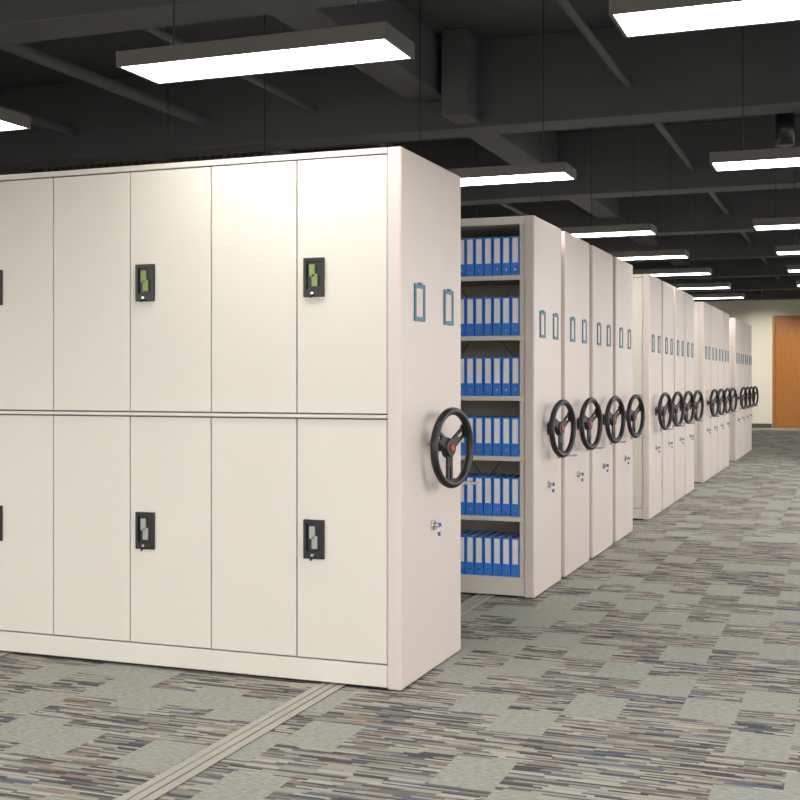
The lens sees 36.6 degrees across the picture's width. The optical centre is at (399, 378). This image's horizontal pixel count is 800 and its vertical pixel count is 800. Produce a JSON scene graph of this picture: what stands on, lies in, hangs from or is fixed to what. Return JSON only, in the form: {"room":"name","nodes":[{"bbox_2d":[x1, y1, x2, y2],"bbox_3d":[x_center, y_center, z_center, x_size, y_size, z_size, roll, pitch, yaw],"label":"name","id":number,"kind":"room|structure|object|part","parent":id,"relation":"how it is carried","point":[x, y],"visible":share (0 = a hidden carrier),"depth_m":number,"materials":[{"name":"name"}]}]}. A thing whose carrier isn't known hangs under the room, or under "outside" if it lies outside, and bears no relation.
{"room":"archive storage room","nodes":[
{"label":"archive storage room","id":0,"kind":"room"},
{"bbox_2d":[0,168,40,174],"bbox_3d":[-3.529,-2.672,17.093,0.340,0.498,41.496,0,0,21],"label":"ceiling beam","id":1,"kind":"structure","parent":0,"point":[39,169],"depth_m":14.27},
{"bbox_2d":[0,428,799,799],"bbox_3d":[0.303,1.427,15.691,19.700,0.100,41.820,0,0,21],"label":"floor","id":2,"kind":"structure","parent":0,"point":[665,665],"depth_m":5.17,"materials":[{"name":"carpet"}]},
{"bbox_2d":[0,651,11,656],"bbox_3d":[-0.059,1.373,11.243,0.116,0.008,30.000,0,0,21],"label":"rail","id":3,"kind":"object","parent":2,"relation":"on","point":[2,653],"depth_m":6.04,"materials":[{"name":"metal"}]},
{"bbox_2d":[115,594,494,799],"bbox_3d":[1.644,1.373,10.601,0.116,0.008,30.000,0,0,21],"label":"rail","id":4,"kind":"object","parent":2,"relation":"on","point":[158,786],"depth_m":4.58,"materials":[{"name":"metal"}]},
{"bbox_2d":[0,146,478,690],"bbox_3d":[-1.497,0.176,6.314,3.816,2.398,0.894,0,0,21],"label":"storage cabinet","id":5,"kind":"object","parent":4,"relation":"on","point":[232,416],"visible":1,"depth_m":5.65,"materials":[{"name":"metal"}]},
{"bbox_3d":[0.125,0.173,5.719,0.068,2.392,0.862,0,0,21],"label":"panel","id":6,"kind":"part","parent":5,"relation":"part of","materials":[{"name":"paint"}]},
{"bbox_2d":[461,215,576,597],"bbox_3d":[-0.680,0.176,8.517,3.816,2.398,0.740,0,0,21],"label":"open shelving","id":7,"kind":"object","parent":4,"relation":"on","point":[538,405],"visible":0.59,"depth_m":7.74,"materials":[{"name":"metal"}]},
{"bbox_2d":[461,236,519,576],"bbox_3d":[-0.825,0.174,8.351,3.474,2.144,0.293,0,0,21],"label":"binders","id":8,"kind":"object","parent":7,"relation":"in","point":[482,553],"visible":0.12,"depth_m":7.67,"materials":[{"name":"blue plastic"}]},
{"bbox_3d":[-0.748,0.177,8.543,3.534,2.396,0.740,0,0,21],"label":"shelf frame","id":9,"kind":"part","parent":7,"relation":"part of","materials":[{"name":"metal"}]},
{"bbox_3d":[0.937,0.173,7.907,0.068,2.392,0.740,0,0,21],"label":"panel","id":10,"kind":"part","parent":7,"relation":"part of","materials":[{"name":"paint"}]},
{"bbox_2d":[561,231,603,576],"bbox_3d":[-0.370,0.176,9.339,3.816,2.398,0.842,0,0,21],"label":"storage cabinet","id":11,"kind":"object","parent":4,"relation":"on","point":[574,251],"visible":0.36,"depth_m":8.65,"materials":[{"name":"metal"}]},
{"bbox_3d":[1.253,0.173,8.745,0.068,2.392,0.810,0,0,21],"label":"panel","id":12,"kind":"part","parent":11,"relation":"part of","materials":[{"name":"paint"}]},
{"bbox_2d":[589,245,626,557],"bbox_3d":[-0.038,0.176,10.219,3.816,2.398,0.842,0,0,21],"label":"storage cabinet","id":13,"kind":"object","parent":4,"relation":"on","point":[600,261],"visible":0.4,"depth_m":9.54,"materials":[{"name":"metal"}]},
{"bbox_3d":[1.584,0.173,9.625,0.068,2.392,0.810,0,0,21],"label":"panel","id":14,"kind":"part","parent":13,"relation":"part of","materials":[{"name":"paint"}]},
{"bbox_2d":[613,257,645,541],"bbox_3d":[0.296,0.176,11.108,3.816,2.398,0.842,0,0,21],"label":"storage cabinet","id":15,"kind":"object","parent":4,"relation":"on","point":[622,270],"visible":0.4,"depth_m":10.44,"materials":[{"name":"metal"}]},
{"bbox_3d":[1.919,0.173,10.514,0.068,2.392,0.810,0,0,21],"label":"panel","id":16,"kind":"part","parent":15,"relation":"part of","materials":[{"name":"paint"}]},
{"bbox_2d":[633,274,672,519],"bbox_3d":[0.908,0.176,12.732,3.816,2.398,0.832,0,0,21],"label":"storage cabinet","id":17,"kind":"object","parent":4,"relation":"on","point":[647,289],"visible":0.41,"depth_m":11.80,"materials":[{"name":"metal"}]},
{"bbox_3d":[2.531,0.173,12.137,0.068,2.392,0.800,0,0,21],"label":"panel","id":18,"kind":"part","parent":17,"relation":"part of","materials":[{"name":"paint"}]},
{"bbox_2d":[662,281,684,509],"bbox_3d":[1.226,0.176,13.574,3.816,2.398,0.832,0,0,21],"label":"storage cabinet","id":19,"kind":"object","parent":4,"relation":"on","point":[667,289],"visible":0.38,"depth_m":12.92,"materials":[{"name":"metal"}]},
{"bbox_3d":[2.849,0.173,12.979,0.068,2.392,0.800,0,0,21],"label":"panel","id":20,"kind":"part","parent":19,"relation":"part of","materials":[{"name":"paint"}]},
{"bbox_2d":[674,287,694,501],"bbox_3d":[1.540,0.176,14.406,3.816,2.398,0.832,0,0,21],"label":"storage cabinet","id":21,"kind":"object","parent":4,"relation":"on","point":[679,295],"visible":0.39,"depth_m":13.75,"materials":[{"name":"metal"}]},
{"bbox_3d":[3.163,0.173,13.812,0.068,2.392,0.800,0,0,21],"label":"panel","id":22,"kind":"part","parent":21,"relation":"part of","materials":[{"name":"paint"}]},
{"bbox_2d":[685,292,703,494],"bbox_3d":[1.850,0.176,15.230,3.816,2.398,0.832,0,0,21],"label":"storage cabinet","id":23,"kind":"object","parent":4,"relation":"on","point":[689,299],"visible":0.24,"depth_m":14.58,"materials":[{"name":"metal"}]},
{"bbox_3d":[3.473,0.173,14.636,0.068,2.392,0.800,0,0,21],"label":"panel","id":24,"kind":"part","parent":23,"relation":"part of","materials":[{"name":"paint"}]},
{"bbox_2d":[694,302,719,482],"bbox_3d":[2.495,0.176,16.942,3.816,2.398,0.832,0,0,21],"label":"storage cabinet","id":25,"kind":"object","parent":4,"relation":"on","point":[702,310],"visible":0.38,"depth_m":16.01,"materials":[{"name":"metal"}]},
{"bbox_3d":[4.118,0.173,16.348,0.068,2.392,0.800,0,0,21],"label":"panel","id":26,"kind":"part","parent":25,"relation":"part of","materials":[{"name":"paint"}]},
{"bbox_2d":[711,306,725,476],"bbox_3d":[2.802,0.176,17.756,3.816,2.398,0.832,0,0,21],"label":"storage cabinet","id":27,"kind":"object","parent":4,"relation":"on","point":[714,428],"visible":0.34,"depth_m":17.16,"materials":[{"name":"metal"}]},
{"bbox_3d":[4.425,0.173,17.162,0.068,2.392,0.800,0,0,21],"label":"panel","id":28,"kind":"part","parent":27,"relation":"part of","materials":[{"name":"paint"}]},
{"bbox_2d":[717,309,731,472],"bbox_3d":[3.109,0.176,18.571,3.816,2.398,0.832,0,0,21],"label":"storage cabinet","id":29,"kind":"object","parent":4,"relation":"on","point":[720,314],"visible":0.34,"depth_m":17.92,"materials":[{"name":"metal"}]},
{"bbox_3d":[4.732,0.173,17.976,0.068,2.392,0.800,0,0,21],"label":"panel","id":30,"kind":"part","parent":29,"relation":"part of","materials":[{"name":"paint"}]},
{"bbox_2d":[724,312,736,467],"bbox_3d":[3.416,0.176,19.385,3.816,2.398,0.832,0,0,21],"label":"storage cabinet","id":31,"kind":"object","parent":4,"relation":"on","point":[726,316],"visible":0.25,"depth_m":18.75,"materials":[{"name":"metal"}]},
{"bbox_3d":[5.039,0.173,18.790,0.068,2.392,0.800,0,0,21],"label":"panel","id":32,"kind":"part","parent":31,"relation":"part of","materials":[{"name":"paint"}]},
{"bbox_2d":[729,318,747,460],"bbox_3d":[4.079,0.176,21.144,3.816,2.398,0.812,0,0,21],"label":"storage cabinet","id":33,"kind":"object","parent":4,"relation":"on","point":[734,323],"visible":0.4,"depth_m":20.21,"materials":[{"name":"metal"}]},
{"bbox_3d":[5.702,0.173,20.549,0.068,2.392,0.780,0,0,21],"label":"panel","id":34,"kind":"part","parent":33,"relation":"part of","materials":[{"name":"paint"}]},
{"bbox_2d":[740,320,751,457],"bbox_3d":[4.378,0.176,21.939,3.816,2.398,0.812,0,0,21],"label":"storage cabinet","id":35,"kind":"object","parent":4,"relation":"on","point":[742,417],"visible":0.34,"depth_m":21.36,"materials":[{"name":"metal"}]},
{"bbox_3d":[6.001,0.173,21.345,0.068,2.392,0.780,0,0,21],"label":"panel","id":36,"kind":"part","parent":35,"relation":"part of","materials":[{"name":"paint"}]},
{"bbox_2d":[744,322,754,454],"bbox_3d":[4.678,0.176,22.735,3.816,2.398,0.812,0,0,21],"label":"storage cabinet","id":37,"kind":"object","parent":4,"relation":"on","point":[746,416],"visible":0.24,"depth_m":22.14,"materials":[{"name":"metal"}]},
{"bbox_3d":[6.301,0.173,22.140,0.068,2.392,0.780,0,0,21],"label":"panel","id":38,"kind":"part","parent":37,"relation":"part of","materials":[{"name":"paint"}]},
{"bbox_2d":[748,324,758,451],"bbox_3d":[4.978,0.176,23.530,3.816,2.398,0.812,0,0,21],"label":"storage cabinet","id":39,"kind":"object","parent":4,"relation":"on","point":[750,415],"visible":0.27,"depth_m":22.94,"materials":[{"name":"metal"}]},
{"bbox_3d":[6.601,0.173,22.936,0.068,2.392,0.780,0,0,21],"label":"panel","id":40,"kind":"part","parent":39,"relation":"part of","materials":[{"name":"paint"}]},
{"bbox_2d":[0,0,799,151],"bbox_3d":[0.303,-2.973,15.691,19.700,0.100,41.820,0,0,21],"label":"ceiling","id":41,"kind":"structure","parent":0,"point":[485,19],"depth_m":10.21,"materials":[{"name":"paint"}]},
{"bbox_2d":[0,107,30,131],"bbox_3d":[-2.585,-2.123,6.467,1.230,1.600,0.330,0,0,21],"label":"pendant light","id":42,"kind":"object","parent":41,"relation":"hanging from","point":[10,120],"visible":1,"depth_m":6.31,"materials":[{"name":"white"}]},
{"bbox_2d":[0,105,176,163],"bbox_3d":[-1.536,-2.423,16.341,0.080,0.080,41.480,0,0,21],"label":"ceiling pipe","id":43,"kind":"object","parent":41,"relation":"attached to","point":[35,120],"depth_m":11.57,"materials":[{"name":"black metal"}]},
{"bbox_2d":[0,43,296,154],"bbox_3d":[-0.179,-2.423,15.830,0.100,0.100,41.480,0,0,21],"label":"ceiling pipe","id":44,"kind":"object","parent":41,"relation":"attached to","point":[22,50],"depth_m":9.84,"materials":[{"name":"black metal"}]},
{"bbox_2d":[41,150,289,171],"bbox_3d":[-2.777,-2.655,14.183,3.000,0.535,0.615,0,0,21],"label":"air duct","id":45,"kind":"object","parent":41,"relation":"hanging from","point":[255,154],"visible":0.02,"depth_m":13.90,"materials":[{"name":"black metal"}]},
{"bbox_2d":[0,0,384,45],"bbox_3d":[-2.695,-2.548,7.737,19.496,0.749,0.380,0,0,21],"label":"ceiling beam","id":46,"kind":"structure","parent":41,"relation":"attached to","point":[21,21],"depth_m":7.28,"materials":[{"name":"black paint"}]},
{"bbox_2d":[264,15,264,155],"bbox_3d":[-1.446,-2.123,9.490,1.230,1.600,0.330,0,0,21],"label":"pendant light","id":47,"kind":"object","parent":41,"relation":"hanging from","point":[264,15],"visible":0.02,"depth_m":9.34,"materials":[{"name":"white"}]},
{"bbox_2d":[116,0,414,83],"bbox_3d":[-0.572,-2.123,5.067,1.230,1.600,0.330,0,0,21],"label":"pendant light","id":48,"kind":"object","parent":41,"relation":"hanging from","point":[377,42],"visible":1,"depth_m":4.98,"materials":[{"name":"white"}]},
{"bbox_2d":[143,27,529,215],"bbox_3d":[0.897,-2.443,15.425,0.060,0.060,41.480,0,0,21],"label":"ceiling pipe","id":49,"kind":"object","parent":41,"relation":"attached to","point":[158,32],"depth_m":10.15,"materials":[{"name":"black metal"}]},
{"bbox_2d":[0,21,799,170],"bbox_3d":[-1.319,-2.548,11.387,19.496,0.749,0.380,0,0,21],"label":"ceiling beam","id":50,"kind":"structure","parent":41,"relation":"attached to","point":[694,75],"depth_m":10.61,"materials":[{"name":"black paint"}]},
{"bbox_2d":[409,141,476,217],"bbox_3d":[0.521,-2.123,14.711,1.230,1.600,0.330,0,0,21],"label":"pendant light","id":51,"kind":"object","parent":41,"relation":"hanging from","point":[409,141],"visible":0.06,"depth_m":14.56,"materials":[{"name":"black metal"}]},
{"bbox_2d":[442,28,479,124],"bbox_3d":[0.518,-2.562,10.277,0.220,0.717,0.399,0,0,21],"label":"ceiling beam","id":52,"kind":"structure","parent":41,"relation":"attached to","point":[460,48],"depth_m":10.11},
{"bbox_2d":[270,0,711,280],"bbox_3d":[1.945,-2.672,15.030,0.340,0.498,41.496,0,0,21],"label":"ceiling beam","id":53,"kind":"structure","parent":41,"relation":"attached to","point":[402,77],"depth_m":9.99,"materials":[{"name":"black paint"}]},
{"bbox_2d":[420,0,575,186],"bbox_3d":[0.539,-2.123,8.100,1.230,1.600,0.330,0,0,21],"label":"pendant light","id":54,"kind":"object","parent":41,"relation":"hanging from","point":[553,171],"visible":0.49,"depth_m":7.94,"materials":[{"name":"white"}]},
{"bbox_2d":[294,115,799,205],"bbox_3d":[0.127,-2.548,15.223,19.496,0.749,0.380,0,0,21],"label":"ceiling beam","id":55,"kind":"structure","parent":41,"relation":"attached to","point":[658,169],"depth_m":14.05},
{"bbox_2d":[591,128,591,225],"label":"pendant light","id":56,"kind":"object","parent":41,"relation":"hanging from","point":[591,128],"depth_m":13.46,"materials":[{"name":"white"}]},
{"bbox_2d":[541,124,656,237],"bbox_3d":[1.724,-2.123,11.159,1.230,1.600,0.330,0,0,21],"label":"pendant light","id":57,"kind":"object","parent":41,"relation":"hanging from","point":[633,229],"visible":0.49,"depth_m":11.00,"materials":[{"name":"white"}]},
{"bbox_2d":[461,188,799,238],"bbox_3d":[1.572,-2.548,19.060,19.496,0.749,0.380,0,0,21],"label":"ceiling beam","id":58,"kind":"structure","parent":41,"relation":"attached to","point":[676,212],"depth_m":17.90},
{"bbox_2d":[607,249,688,259],"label":"pendant light","id":59,"kind":"object","parent":41,"relation":"hanging from","point":[654,254],"depth_m":13.11,"materials":[{"name":"white"}]},
{"bbox_2d":[657,195,657,249],"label":"pendant light","id":60,"kind":"object","parent":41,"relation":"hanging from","point":[657,195],"depth_m":17.91,"materials":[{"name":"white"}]},
{"bbox_2d":[627,193,711,275],"bbox_3d":[3.329,-2.123,15.417,1.230,1.600,0.330,0,0,21],"label":"pendant light","id":61,"kind":"object","parent":41,"relation":"hanging from","point":[705,270],"visible":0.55,"depth_m":15.27,"materials":[{"name":"white"}]},
{"bbox_2d":[556,0,786,290],"bbox_3d":[3.555,-2.423,14.423,0.060,0.060,41.480,0,0,21],"label":"ceiling pipe","id":62,"kind":"object","parent":41,"relation":"attached to","point":[566,5],"depth_m":9.33,"materials":[{"name":"black metal"}]},
{"bbox_2d":[581,230,799,262],"bbox_3d":[3.018,-2.548,22.897,19.496,0.749,0.380,0,0,21],"label":"ceiling beam","id":63,"kind":"structure","parent":41,"relation":"attached to","point":[717,246],"depth_m":21.71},
{"bbox_2d":[670,282,730,289],"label":"pendant light","id":64,"kind":"object","parent":41,"relation":"hanging from","point":[716,285],"depth_m":17.54,"materials":[{"name":"white plastic"}]},
{"bbox_2d":[609,0,799,37],"bbox_3d":[1.391,-2.123,4.328,1.230,1.600,0.330,0,0,21],"label":"pendant light","id":65,"kind":"object","parent":41,"relation":"hanging from","point":[633,18],"visible":1,"depth_m":4.40,"materials":[{"name":"white plastic"}]},
{"bbox_2d":[678,235,744,298],"bbox_3d":[5.021,-2.123,19.908,1.230,1.600,0.330,0,0,21],"label":"pendant light","id":66,"kind":"object","parent":41,"relation":"hanging from","point":[723,295],"visible":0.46,"depth_m":19.71,"materials":[{"name":"white"}]},
{"bbox_2d":[629,257,799,279],"bbox_3d":[4.464,-2.548,26.733,19.496,0.749,0.380,0,0,21],"label":"ceiling beam","id":67,"kind":"structure","parent":41,"relation":"attached to","point":[726,268],"depth_m":25.56,"materials":[{"name":"black paint"}]},
{"bbox_2d":[662,276,799,291],"bbox_3d":[5.910,-2.548,30.570,19.496,0.749,0.380,0,0,21],"label":"ceiling beam","id":68,"kind":"structure","parent":41,"relation":"attached to","point":[784,282],"depth_m":29.39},
{"bbox_2d":[686,289,799,301],"bbox_3d":[7.285,-2.548,34.219,19.496,0.749,0.380,0,0,21],"label":"ceiling beam","id":69,"kind":"structure","parent":41,"relation":"attached to","point":[767,294],"depth_m":33.07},
{"bbox_2d":[710,26,799,171],"bbox_3d":[2.530,-2.123,7.350,1.230,1.600,0.330,0,0,21],"label":"pendant light","id":70,"kind":"object","parent":41,"relation":"hanging from","point":[784,157],"visible":1,"depth_m":7.37,"materials":[{"name":"white"}]},
{"bbox_2d":[752,146,799,230],"bbox_3d":[3.686,-2.123,10.419,1.230,1.600,0.330,0,0,21],"label":"pendant light","id":71,"kind":"object","parent":41,"relation":"hanging from","point":[780,223],"visible":0.82,"depth_m":10.45,"materials":[{"name":"white"}]},
{"bbox_2d":[775,113,793,146],"bbox_3d":[3.185,-2.426,10.010,0.150,0.995,0.150,0,0,21],"label":"ceiling spotlight","id":72,"kind":"object","parent":41,"relation":"attached to","point":[784,122],"depth_m":9.95,"materials":[{"name":"black metal"}]},
{"bbox_2d":[775,229,799,254],"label":"pendant light","id":73,"kind":"object","parent":41,"relation":"hanging from","point":[794,249],"depth_m":12.59,"materials":[{"name":"white"}]},
{"bbox_2d":[787,264,799,271],"bbox_3d":[5.338,-2.123,14.659,1.230,1.600,0.330,0,0,21],"label":"pendant light","id":74,"kind":"object","parent":41,"relation":"hanging from","point":[790,268],"visible":1,"depth_m":14.70,"materials":[{"name":"white plastic"}]},
{"bbox_2d":[794,113,794,146],"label":"pendant light","id":75,"kind":"object","parent":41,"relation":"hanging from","point":[794,113],"depth_m":12.70,"materials":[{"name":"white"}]},
{"bbox_2d":[794,167,794,216],"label":"pendant light","id":76,"kind":"object","parent":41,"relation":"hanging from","point":[794,167],"depth_m":12.70,"materials":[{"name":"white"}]},
{"bbox_2d":[705,299,799,423],"bbox_3d":[5.392,-0.773,35.959,14.730,4.300,0.100,0,0,21],"label":"wall","id":77,"kind":"structure","parent":0,"point":[756,313],"depth_m":34.10,"materials":[{"name":"beige paint"}]},
{"bbox_2d":[752,423,771,427],"bbox_3d":[4.463,1.317,36.244,12.790,0.120,0.019,0,0,21],"label":"baseboard","id":78,"kind":"structure","parent":77,"relation":"attached to","point":[753,425],"depth_m":34.08,"materials":[{"name":"grey"}]},
{"bbox_2d":[772,315,799,427],"bbox_3d":[11.370,-0.199,33.672,1.926,3.148,0.144,0,0,21],"label":"door","id":79,"kind":"structure","parent":77,"relation":"in","point":[787,327],"depth_m":33.88,"materials":[{"name":"brown wood"}]},
{"bbox_2d":[757,290,762,295],"bbox_3d":[9.603,-2.575,32.288,0.150,0.695,0.150,0,0,21],"label":"ceiling spotlight","id":80,"kind":"object","parent":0,"point":[759,292],"depth_m":32.24,"materials":[{"name":"black metal"}]},
{"bbox_2d":[775,315,794,427],"bbox_3d":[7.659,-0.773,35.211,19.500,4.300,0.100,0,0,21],"label":"door frame","id":81,"kind":"structure","parent":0,"point":[785,315],"depth_m":34.06,"materials":[{"name":"brown wood"}]}
]}

